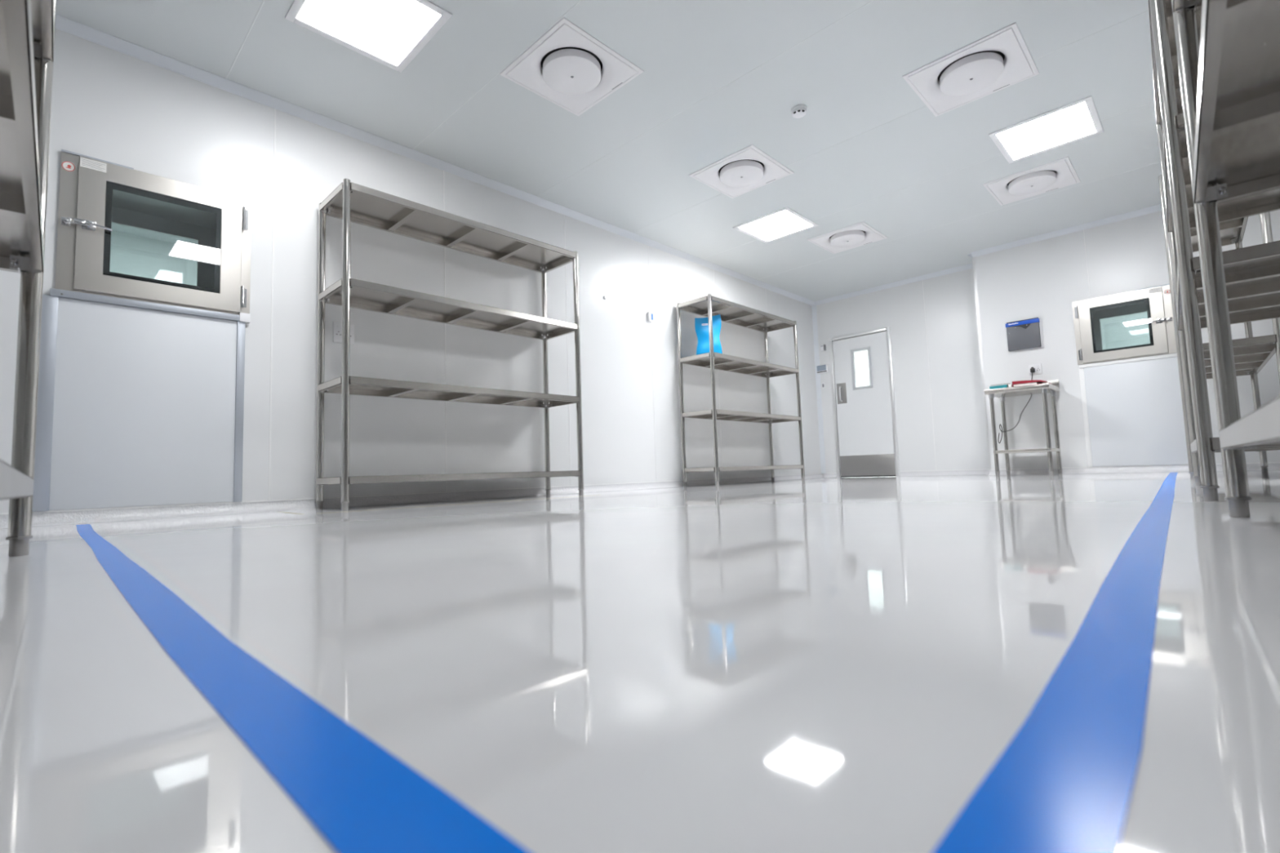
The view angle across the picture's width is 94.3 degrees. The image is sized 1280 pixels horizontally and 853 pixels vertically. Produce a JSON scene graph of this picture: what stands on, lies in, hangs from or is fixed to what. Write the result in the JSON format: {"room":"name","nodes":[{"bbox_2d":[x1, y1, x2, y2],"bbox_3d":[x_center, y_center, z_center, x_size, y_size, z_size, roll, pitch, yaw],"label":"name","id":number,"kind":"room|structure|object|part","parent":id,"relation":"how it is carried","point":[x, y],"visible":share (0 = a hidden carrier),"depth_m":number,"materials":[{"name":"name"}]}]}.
{"room":"clean room","nodes":[
{"label":"clean room","id":0,"kind":"room"},
{"bbox_2d":[109,223,197,285],"bbox_3d":[-4.061,-0.663,4.952,2.670,2.800,3.900,-6,-6,44],"label":"wall","id":1,"kind":"structure","parent":0,"point":[137,252],"depth_m":6.01,"materials":[{"name":"white"}]},
{"bbox_2d":[0,28,821,513],"bbox_3d":[-0.452,-0.725,5.998,0.106,2.750,9.362,-6,-6,44],"label":"wall","id":2,"kind":"structure","parent":0,"point":[144,411],"depth_m":4.23,"materials":[{"name":"white paint"}]},
{"bbox_2d":[32,288,250,511],"bbox_3d":[-2.811,-0.141,3.405,0.026,1.188,0.967,-6,-6,44],"label":"trim","id":3,"kind":"structure","parent":2,"relation":"attached to","point":[41,500],"depth_m":3.14,"materials":[{"name":"grey metal"}]},
{"bbox_3d":[-2.808,-0.113,3.419,0.006,1.129,0.807,-6,-6,44],"label":"access panel","id":4,"kind":"part","parent":2,"relation":"part of","materials":[{"name":"white"}]},
{"bbox_2d":[54,149,251,315],"bbox_3d":[-2.999,-1.082,3.684,0.635,0.772,0.887,-6,-6,44],"label":"hatch","id":5,"kind":"object","parent":2,"relation":"attached to","point":[95,194],"visible":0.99,"depth_m":3.52,"materials":[{"name":"silver metal"}]},
{"bbox_2d":[333,321,354,344],"bbox_3d":[-2.099,-0.662,4.209,0.014,0.146,0.140,-6,-6,44],"label":"wall socket","id":6,"kind":"object","parent":2,"relation":"attached to","point":[337,326],"visible":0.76,"depth_m":4.18,"materials":[{"name":"white plastic"}]},
{"bbox_2d":[0,473,824,528],"bbox_3d":[-0.350,0.602,5.838,0.066,0.074,9.162,-6,-6,44],"label":"baseboard","id":7,"kind":"structure","parent":2,"relation":"attached to","point":[39,518],"depth_m":3.98,"materials":[{"name":"white plastic"}]},
{"bbox_2d":[54,13,814,305],"bbox_3d":[-0.444,-2.075,6.053,0.052,0.052,9.162,-6,-6,44],"label":"trim","id":8,"kind":"structure","parent":2,"relation":"attached to","point":[64,24],"depth_m":4.32,"materials":[{"name":"white"}]},
{"bbox_2d":[647,311,653,322],"bbox_3d":[0.112,-1.205,6.541,0.037,0.102,0.062,-6,-6,44],"label":"controller","id":9,"kind":"object","parent":2,"relation":"attached to","point":[650,315],"visible":1,"depth_m":6.52,"materials":[{"name":"white plastic"}]},
{"bbox_2d":[811,305,826,473],"bbox_3d":[2.772,-0.588,9.214,0.052,2.628,0.052,-6,-6,44],"label":"trim","id":10,"kind":"structure","parent":2,"relation":"attached to","point":[813,307],"depth_m":9.21,"materials":[{"name":"white metal"}]},
{"bbox_2d":[55,0,1161,301],"bbox_3d":[1.351,-2.363,4.358,5.220,0.142,9.412,-6,-6,44],"label":"ceiling","id":11,"kind":"structure","parent":0,"point":[720,78],"depth_m":4.24,"materials":[{"name":"white paint"}]},
{"bbox_2d":[284,0,452,72],"bbox_3d":[-1.507,-2.293,3.300,0.654,0.038,0.654,-6,-6,44],"label":"recessed light","id":12,"kind":"object","parent":11,"relation":"in","point":[391,33],"visible":1,"depth_m":3.35,"materials":[{"name":"white plastic"}]},
{"bbox_2d":[499,17,644,116],"bbox_3d":[-0.438,-2.310,3.821,0.654,0.134,0.654,-6,-6,44],"label":"ceiling vent","id":13,"kind":"object","parent":11,"relation":"in","point":[567,67],"visible":1,"depth_m":3.78,"materials":[{"name":"white metal"}]},
{"bbox_2d":[688,144,794,198],"bbox_3d":[0.887,-2.245,5.199,0.654,0.134,0.654,-6,-6,44],"label":"ceiling vent","id":14,"kind":"object","parent":11,"relation":"in","point":[748,169],"visible":1,"depth_m":5.16,"materials":[{"name":"white"}]},
{"bbox_2d":[732,206,818,243],"bbox_3d":[1.449,-2.152,6.344,0.654,0.038,0.654,-6,-6,44],"label":"recessed light","id":15,"kind":"object","parent":11,"relation":"in","point":[784,222],"visible":0.98,"depth_m":6.33,"materials":[{"name":"white plastic"}]},
{"bbox_2d":[739,210,811,240],"bbox_3d":[1.449,-2.142,6.343,0.568,0.006,0.568,-6,-6,44],"label":"diffuser","id":16,"kind":"object","parent":15,"relation":"attached to","point":[781,224],"depth_m":6.34,"materials":[{"name":"white plastic"}]},
{"bbox_2d":[791,104,807,118],"bbox_3d":[1.149,-2.268,4.290,0.112,0.048,0.112,-6,-6,44],"label":"smoke detector","id":17,"kind":"object","parent":11,"relation":"attached to","point":[799,111],"visible":1,"depth_m":4.26,"materials":[{"name":"white plastic"}]},
{"bbox_2d":[807,221,888,253],"bbox_3d":[2.361,-2.171,6.763,0.654,0.134,0.654,-6,-6,44],"label":"ceiling vent","id":18,"kind":"object","parent":11,"relation":"in","point":[861,233],"visible":0.99,"depth_m":6.72,"materials":[{"name":"white"}]},
{"bbox_2d":[902,22,1039,116],"bbox_3d":[2.212,-2.385,3.974,0.654,0.134,0.654,-6,-6,44],"label":"ceiling vent","id":19,"kind":"object","parent":11,"relation":"in","point":[1001,60],"visible":0.99,"depth_m":3.93,"materials":[{"name":"white metal"}]},
{"bbox_2d":[982,156,1080,205],"bbox_3d":[3.659,-2.309,5.553,0.654,0.134,0.654,-6,-6,44],"label":"ceiling vent","id":20,"kind":"object","parent":11,"relation":"in","point":[1060,173],"visible":0.98,"depth_m":5.50,"materials":[{"name":"white"}]},
{"bbox_2d":[988,95,1103,164],"bbox_3d":[3.217,-2.339,4.705,0.654,0.038,0.654,-6,-6,44],"label":"recessed light","id":21,"kind":"object","parent":11,"relation":"in","point":[1078,120],"visible":0.98,"depth_m":4.68,"materials":[{"name":"white plastic"}]},
{"bbox_2d":[0,470,1279,852],"bbox_3d":[1.446,0.505,4.132,5.220,0.120,9.412,-6,-6,44],"label":"floor","id":22,"kind":"structure","parent":0,"point":[837,664],"depth_m":0.53,"materials":[{"name":"white"}]},
{"bbox_2d":[0,0,56,556],"bbox_3d":[-1.230,-0.780,0.869,0.507,2.106,1.923,3,-6,-44],"label":"storage rack","id":23,"kind":"object","parent":22,"relation":"on","point":[27,27],"visible":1,"depth_m":1.55,"materials":[{"name":"silver metal"}]},
{"bbox_2d":[0,458,33,500],"bbox_3d":[-1.201,0.086,0.800,0.501,0.046,1.917,3,-6,-44],"label":"shelf","id":24,"kind":"object","parent":23,"relation":"attached to","point":[15,485],"depth_m":0.91,"materials":[{"name":"silver metal"}]},
{"bbox_2d":[0,0,44,272],"bbox_3d":[-1.222,-0.537,0.850,0.501,0.046,1.917,3,-6,-44],"label":"shelf","id":25,"kind":"object","parent":23,"relation":"attached to","point":[21,233],"depth_m":1.11,"materials":[{"name":"silver metal"}]},
{"bbox_2d":[31,0,53,62],"bbox_3d":[-1.242,-1.161,0.899,0.501,0.046,1.917,3,-6,-44],"label":"shelf","id":26,"kind":"object","parent":23,"relation":"attached to","point":[42,11],"depth_m":1.63,"materials":[{"name":"silver metal"}]},
{"bbox_2d":[278,511,302,514],"bbox_3d":[-2.082,0.515,3.544,0.035,0.001,0.537,2,-6,-44],"label":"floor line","id":27,"kind":"structure","parent":22,"relation":"on","point":[278,512],"depth_m":3.52,"materials":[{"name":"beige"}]},
{"bbox_2d":[75,524,530,852],"bbox_3d":[-1.394,0.337,1.566,0.069,0.001,4.152,3,-6,-45],"label":"tape","id":28,"kind":"object","parent":22,"relation":"on","point":[359,796],"visible":1,"depth_m":0.37,"materials":[{"name":"blue plastic"}]},
{"bbox_2d":[315,178,584,510],"bbox_3d":[-1.351,-0.485,4.567,0.507,2.106,1.943,-6,-6,44],"label":"storage rack","id":29,"kind":"object","parent":22,"relation":"on","point":[349,202],"visible":0.99,"depth_m":4.37,"materials":[{"name":"silver metal"}]},
{"bbox_2d":[320,182,575,272],"bbox_3d":[-1.385,-1.494,4.646,0.501,0.046,1.937,-6,-6,44],"label":"shelf","id":30,"kind":"object","parent":29,"relation":"attached to","point":[371,207],"depth_m":4.53,"materials":[{"name":"silver metal"}]},
{"bbox_2d":[319,278,577,339],"bbox_3d":[-1.364,-0.866,4.597,0.501,0.046,1.937,-6,-6,44],"label":"shelf","id":31,"kind":"object","parent":29,"relation":"attached to","point":[366,295],"depth_m":4.48,"materials":[{"name":"silver metal"}]},
{"bbox_2d":[318,376,578,408],"bbox_3d":[-1.343,-0.242,4.548,0.501,0.046,1.937,-6,-6,44],"label":"shelf","id":32,"kind":"object","parent":29,"relation":"attached to","point":[364,386],"depth_m":4.40,"materials":[{"name":"silver metal"}]},
{"bbox_2d":[316,470,581,484],"bbox_3d":[-1.323,0.382,4.499,0.501,0.046,1.937,-6,-6,44],"label":"shelf","id":33,"kind":"object","parent":29,"relation":"attached to","point":[344,479],"depth_m":4.06,"materials":[{"name":"silver metal"}]},
{"bbox_2d":[320,494,599,513],"bbox_3d":[-1.072,0.528,4.128,0.040,0.001,2.140,-6,-6,45],"label":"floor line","id":34,"kind":"structure","parent":22,"relation":"on","point":[596,495],"depth_m":3.92,"materials":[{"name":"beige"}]},
{"bbox_2d":[675,293,804,486],"bbox_3d":[1.279,-0.358,7.278,0.502,2.106,1.898,-6,-6,44],"label":"storage rack","id":35,"kind":"object","parent":22,"relation":"on","point":[708,306],"visible":0.99,"depth_m":7.11,"materials":[{"name":"silver metal"}]},
{"bbox_2d":[694,314,722,355],"bbox_3d":[0.787,-1.044,6.811,0.319,0.512,0.080,-1,-5,-13],"label":"pouch","id":36,"kind":"object","parent":35,"relation":"on","point":[701,325],"visible":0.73,"depth_m":6.79,"materials":[{"name":"blue plastic"}]},
{"bbox_2d":[678,295,795,332],"bbox_3d":[1.245,-1.368,7.357,0.496,0.046,1.892,-6,-6,44],"label":"shelf","id":37,"kind":"object","parent":35,"relation":"attached to","point":[731,313],"depth_m":7.28,"materials":[{"name":"silver metal"}]},
{"bbox_2d":[680,351,798,377],"bbox_3d":[1.266,-0.740,7.308,0.496,0.046,1.892,-6,-6,44],"label":"shelf","id":38,"kind":"object","parent":35,"relation":"attached to","point":[726,362],"depth_m":7.24,"materials":[{"name":"silver metal"}]},
{"bbox_2d":[682,408,800,423],"bbox_3d":[1.287,-0.116,7.259,0.496,0.046,1.892,-6,-6,44],"label":"shelf","id":39,"kind":"object","parent":35,"relation":"attached to","point":[722,415],"depth_m":7.10,"materials":[{"name":"silver metal"}]},
{"bbox_2d":[684,464,803,472],"bbox_3d":[1.308,0.508,7.210,0.496,0.046,1.892,-6,-6,44],"label":"shelf","id":40,"kind":"object","parent":35,"relation":"attached to","point":[716,468],"depth_m":6.68,"materials":[{"name":"silver metal"}]},
{"bbox_2d":[984,380,1062,476],"bbox_3d":[4.307,0.018,6.643,0.610,1.057,0.585,-6,-6,44],"label":"work table","id":41,"kind":"object","parent":22,"relation":"on","point":[1044,388],"visible":0.99,"depth_m":6.60,"materials":[{"name":"silver metal"}]},
{"bbox_3d":[3.961,0.071,6.639,0.041,0.872,0.041,-6,-6,44],"label":"leg","id":42,"kind":"part","parent":41,"relation":"part of","materials":[{"name":"silver metal"}]},
{"bbox_2d":[989,384,1008,389],"bbox_3d":[4.088,-0.433,6.723,0.170,0.038,0.280,-6,-6,43],"label":"folder","id":43,"kind":"object","parent":41,"relation":"on","point":[1004,385],"visible":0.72,"depth_m":6.62,"materials":[{"name":"teal plastic"}]},
{"bbox_2d":[991,382,1012,386],"bbox_3d":[4.102,-0.461,6.718,0.240,0.015,0.180,2,-6,-44],"label":"notebook","id":44,"kind":"object","parent":43,"relation":"on","point":[1008,383],"visible":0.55,"depth_m":6.63,"materials":[{"name":"grey paper"}]},
{"bbox_3d":[4.295,0.087,6.983,0.041,0.872,0.041,-6,-6,44],"label":"leg","id":45,"kind":"part","parent":41,"relation":"part of","materials":[{"name":"silver metal"}]},
{"bbox_2d":[993,448,1060,453],"bbox_3d":[4.314,0.274,6.621,0.540,0.033,0.520,-6,-6,44],"label":"shelf","id":46,"kind":"object","parent":41,"relation":"attached to","point":[1049,451],"depth_m":6.46,"materials":[{"name":"silver metal"}]},
{"bbox_2d":[1012,380,1051,386],"bbox_3d":[4.296,-0.469,6.513,0.310,0.064,0.290,-6,-6,44],"label":"folder","id":47,"kind":"object","parent":41,"relation":"on","point":[1022,383],"visible":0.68,"depth_m":6.43,"materials":[{"name":"red plastic"}]},
{"bbox_3d":[4.319,0.032,6.293,0.041,0.872,0.041,-6,-6,44],"label":"leg","id":48,"kind":"part","parent":41,"relation":"part of","materials":[{"name":"silver metal"}]},
{"bbox_3d":[4.653,0.048,6.637,0.041,0.872,0.041,-6,-6,44],"label":"leg","id":49,"kind":"part","parent":41,"relation":"part of","materials":[{"name":"silver metal"}]},
{"bbox_2d":[932,471,1177,852],"bbox_3d":[2.633,0.314,2.965,0.070,0.001,8.046,-6,-6,42],"label":"tape","id":50,"kind":"object","parent":22,"relation":"on","point":[1064,783],"visible":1,"depth_m":0.35,"materials":[{"name":"blue plastic"}]},
{"bbox_2d":[1147,0,1279,500],"bbox_3d":[2.693,-0.772,2.621,0.507,2.106,1.451,-6,-6,42],"label":"storage rack","id":51,"kind":"object","parent":22,"relation":"on","point":[1251,273],"visible":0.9,"depth_m":2.30,"materials":[{"name":"silver metal"}]},
{"bbox_2d":[1147,0,1201,124],"bbox_3d":[2.659,-1.781,2.701,0.501,0.046,1.445,-6,-6,42],"label":"shelf","id":52,"kind":"object","parent":51,"relation":"attached to","point":[1168,2],"depth_m":2.83,"materials":[{"name":"silver metal"}]},
{"bbox_2d":[1162,112,1279,231],"bbox_3d":[2.680,-1.153,2.651,0.501,0.046,1.445,-6,-6,42],"label":"shelf","id":53,"kind":"object","parent":51,"relation":"attached to","point":[1269,201],"depth_m":3.01,"materials":[{"name":"silver metal"}]},
{"bbox_2d":[1177,240,1279,330],"bbox_3d":[2.698,-0.596,2.607,0.501,0.046,1.445,-6,-6,42],"label":"shelf","id":54,"kind":"object","parent":51,"relation":"attached to","point":[1251,273],"depth_m":2.50,"materials":[{"name":"silver metal"}]},
{"bbox_2d":[1190,437,1279,452],"bbox_3d":[2.721,0.073,2.555,0.501,0.046,1.445,-6,-6,42],"label":"shelf","id":55,"kind":"object","parent":51,"relation":"attached to","point":[1200,444],"depth_m":2.17,"materials":[{"name":"silver metal"}]},
{"bbox_2d":[1158,174,1279,479],"bbox_3d":[4.516,-0.674,4.629,0.507,2.106,2.101,-6,-6,42],"label":"storage rack","id":56,"kind":"object","parent":22,"relation":"on","point":[1251,353],"visible":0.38,"depth_m":4.11,"materials":[{"name":"silver metal"}]},
{"bbox_2d":[1190,217,1248,252],"bbox_3d":[4.482,-1.683,4.709,0.501,0.046,2.095,-6,-6,42],"label":"shelf","id":57,"kind":"object","parent":56,"relation":"attached to","point":[1232,232],"depth_m":5.15,"materials":[{"name":"silver metal"}]},
{"bbox_2d":[1202,334,1275,378],"bbox_3d":[4.522,-0.499,4.615,0.501,0.046,2.095,-6,-6,42],"label":"shelf","id":58,"kind":"object","parent":56,"relation":"attached to","point":[1251,354],"depth_m":4.26,"materials":[{"name":"silver metal"}]},
{"bbox_2d":[1214,448,1279,452],"bbox_3d":[4.544,0.171,4.563,0.501,0.046,2.095,-6,-6,42],"label":"shelf","id":59,"kind":"object","parent":56,"relation":"attached to","point":[1260,451],"depth_m":4.53,"materials":[{"name":"silver metal"}]},
{"bbox_2d":[1171,0,1279,517],"bbox_3d":[1.087,-0.862,0.801,0.507,2.106,1.923,-6,-6,42],"label":"storage rack","id":60,"kind":"object","parent":22,"relation":"on","point":[1230,87],"visible":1,"depth_m":1.41,"materials":[{"name":"silver metal"}]},
{"bbox_2d":[1171,0,1202,12],"bbox_3d":[1.074,-1.243,0.832,0.501,0.046,1.917,-6,-6,42],"label":"shelf","id":61,"kind":"object","parent":60,"relation":"attached to","point":[1178,6],"depth_m":1.65,"materials":[{"name":"silver metal"}]},
{"bbox_2d":[1192,0,1279,204],"bbox_3d":[1.092,-0.686,0.788,0.501,0.046,1.917,-6,-6,42],"label":"shelf","id":62,"kind":"object","parent":60,"relation":"attached to","point":[1237,144],"depth_m":1.21,"materials":[{"name":"silver metal"}]},
{"bbox_2d":[1218,395,1279,448],"bbox_3d":[1.115,-0.017,0.735,0.501,0.046,1.917,-6,-6,42],"label":"shelf","id":63,"kind":"object","parent":60,"relation":"attached to","point":[1260,428],"depth_m":0.88,"materials":[{"name":"silver metal"}]},
{"bbox_2d":[816,268,988,475],"bbox_3d":[3.648,-0.666,8.471,2.550,2.750,0.102,-6,-6,44],"label":"wall","id":64,"kind":"structure","parent":0,"point":[932,322],"depth_m":8.12,"materials":[{"name":"white paint"}]},
{"bbox_2d":[817,364,827,373],"bbox_3d":[2.820,-0.887,9.191,0.168,0.134,0.038,-6,-6,44],"label":"display","id":65,"kind":"object","parent":64,"relation":"attached to","point":[821,369],"visible":1,"depth_m":9.17,"materials":[{"name":"white plastic"}]},
{"bbox_2d":[820,344,826,351],"bbox_3d":[2.834,-1.216,9.189,0.074,0.096,0.043,-6,-6,44],"label":"sensor","id":66,"kind":"object","parent":64,"relation":"attached to","point":[823,348],"visible":1,"depth_m":9.17,"materials":[{"name":"white plastic"}]},
{"bbox_2d":[822,472,836,478],"bbox_3d":[2.874,0.747,9.043,0.225,0.074,0.066,-6,-6,44],"label":"baseboard","id":67,"kind":"structure","parent":64,"relation":"attached to","point":[833,475],"depth_m":9.04,"materials":[{"name":"white plastic"}]},
{"bbox_2d":[828,326,899,477],"bbox_3d":[3.295,-0.325,8.755,0.924,2.138,0.164,-6,-6,44],"label":"door","id":68,"kind":"structure","parent":64,"relation":"in","point":[864,419],"depth_m":8.71,"materials":[{"name":"white metal"}]},
{"bbox_3d":[3.024,-0.492,8.952,0.021,0.241,0.057,-6,-6,44],"label":"handle","id":69,"kind":"part","parent":68,"relation":"part of","materials":[{"name":"white metal"}]},
{"bbox_3d":[3.048,-0.499,8.970,0.146,0.310,0.003,-6,-6,44],"label":"pull plate","id":70,"kind":"part","parent":68,"relation":"part of","materials":[{"name":"grey metal"}]},
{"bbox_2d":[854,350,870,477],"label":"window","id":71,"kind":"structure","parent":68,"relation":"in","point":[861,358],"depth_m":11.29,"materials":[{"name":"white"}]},
{"bbox_3d":[3.310,0.568,8.667,0.812,0.307,0.002,-6,-6,44],"label":"kick plate","id":72,"kind":"part","parent":68,"relation":"part of","materials":[{"name":"grey metal"}]},
{"bbox_2d":[813,263,973,305],"bbox_3d":[3.566,-2.014,8.509,2.390,0.052,0.052,-6,-6,44],"label":"trim","id":73,"kind":"structure","parent":64,"relation":"attached to","point":[969,266],"depth_m":8.43,"materials":[{"name":"white"}]},
{"bbox_2d":[899,469,989,476],"bbox_3d":[4.070,0.617,7.887,1.218,0.074,0.066,-6,-6,44],"label":"baseboard","id":74,"kind":"structure","parent":64,"relation":"attached to","point":[962,472],"depth_m":7.92,"materials":[{"name":"white plastic"}]},
{"bbox_2d":[1099,311,1150,350],"bbox_3d":[6.757,-0.830,7.375,2.950,2.800,2.570,-6,-6,44],"label":"wall","id":75,"kind":"structure","parent":0,"point":[1131,330],"depth_m":8.75,"materials":[{"name":"white"}]},
{"bbox_2d":[974,209,1279,469],"bbox_3d":[5.306,-0.877,6.485,2.730,2.750,0.454,-6,-6,44],"label":"wall","id":76,"kind":"structure","parent":0,"point":[1042,279],"depth_m":6.70,"materials":[{"name":"white paint"}]},
{"bbox_2d":[972,257,991,470],"bbox_3d":[4.188,-0.788,7.271,0.031,2.628,0.031,-6,-6,44],"label":"trim","id":77,"kind":"structure","parent":76,"relation":"attached to","point":[973,258],"depth_m":7.26,"materials":[{"name":"white metal"}]},
{"bbox_2d":[998,367,1035,443],"bbox_3d":[4.368,-0.245,6.886,0.424,0.863,0.119,-4,-5,27],"label":"power cord","id":78,"kind":"object","parent":76,"relation":"attached to","point":[1032,369],"visible":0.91,"depth_m":6.85,"materials":[{"name":"black rubber"}]},
{"bbox_2d":[1004,317,1044,352],"bbox_3d":[4.488,-1.068,6.935,0.356,0.354,0.058,-6,-6,44],"label":"holder","id":79,"kind":"object","parent":76,"relation":"attached to","point":[1027,334],"visible":1,"depth_m":6.91,"materials":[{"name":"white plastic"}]},
{"bbox_2d":[1028,363,1042,375],"bbox_3d":[4.570,-0.661,6.867,0.124,0.118,0.014,-6,-6,44],"label":"wall socket","id":80,"kind":"object","parent":76,"relation":"attached to","point":[1037,367],"visible":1,"depth_m":6.86,"materials":[{"name":"white plastic"}]},
{"bbox_2d":[970,204,1161,257],"bbox_3d":[5.051,-2.226,6.446,2.630,0.052,0.052,-6,-6,44],"label":"trim","id":81,"kind":"structure","parent":76,"relation":"attached to","point":[1156,208],"depth_m":6.66,"materials":[{"name":"white"}]},
{"bbox_2d":[1071,284,1177,364],"bbox_3d":[5.314,-1.062,6.511,0.822,0.716,0.635,-6,-6,44],"label":"hatch","id":82,"kind":"object","parent":76,"relation":"attached to","point":[1156,300],"visible":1,"depth_m":6.34,"materials":[{"name":"silver metal"}]},
{"bbox_2d":[1079,353,1188,466],"bbox_3d":[5.195,-0.152,6.230,0.888,1.124,0.022,-6,-6,44],"label":"wall panel","id":83,"kind":"object","parent":76,"relation":"attached to","point":[1132,409],"depth_m":6.24,"materials":[{"name":"white"}]},
{"bbox_2d":[988,462,1279,475],"bbox_3d":[5.135,0.451,6.230,2.630,0.074,0.066,-6,-6,44],"label":"baseboard","id":84,"kind":"structure","parent":76,"relation":"attached to","point":[1272,465],"depth_m":6.29,"materials":[{"name":"white plastic"}]}
]}

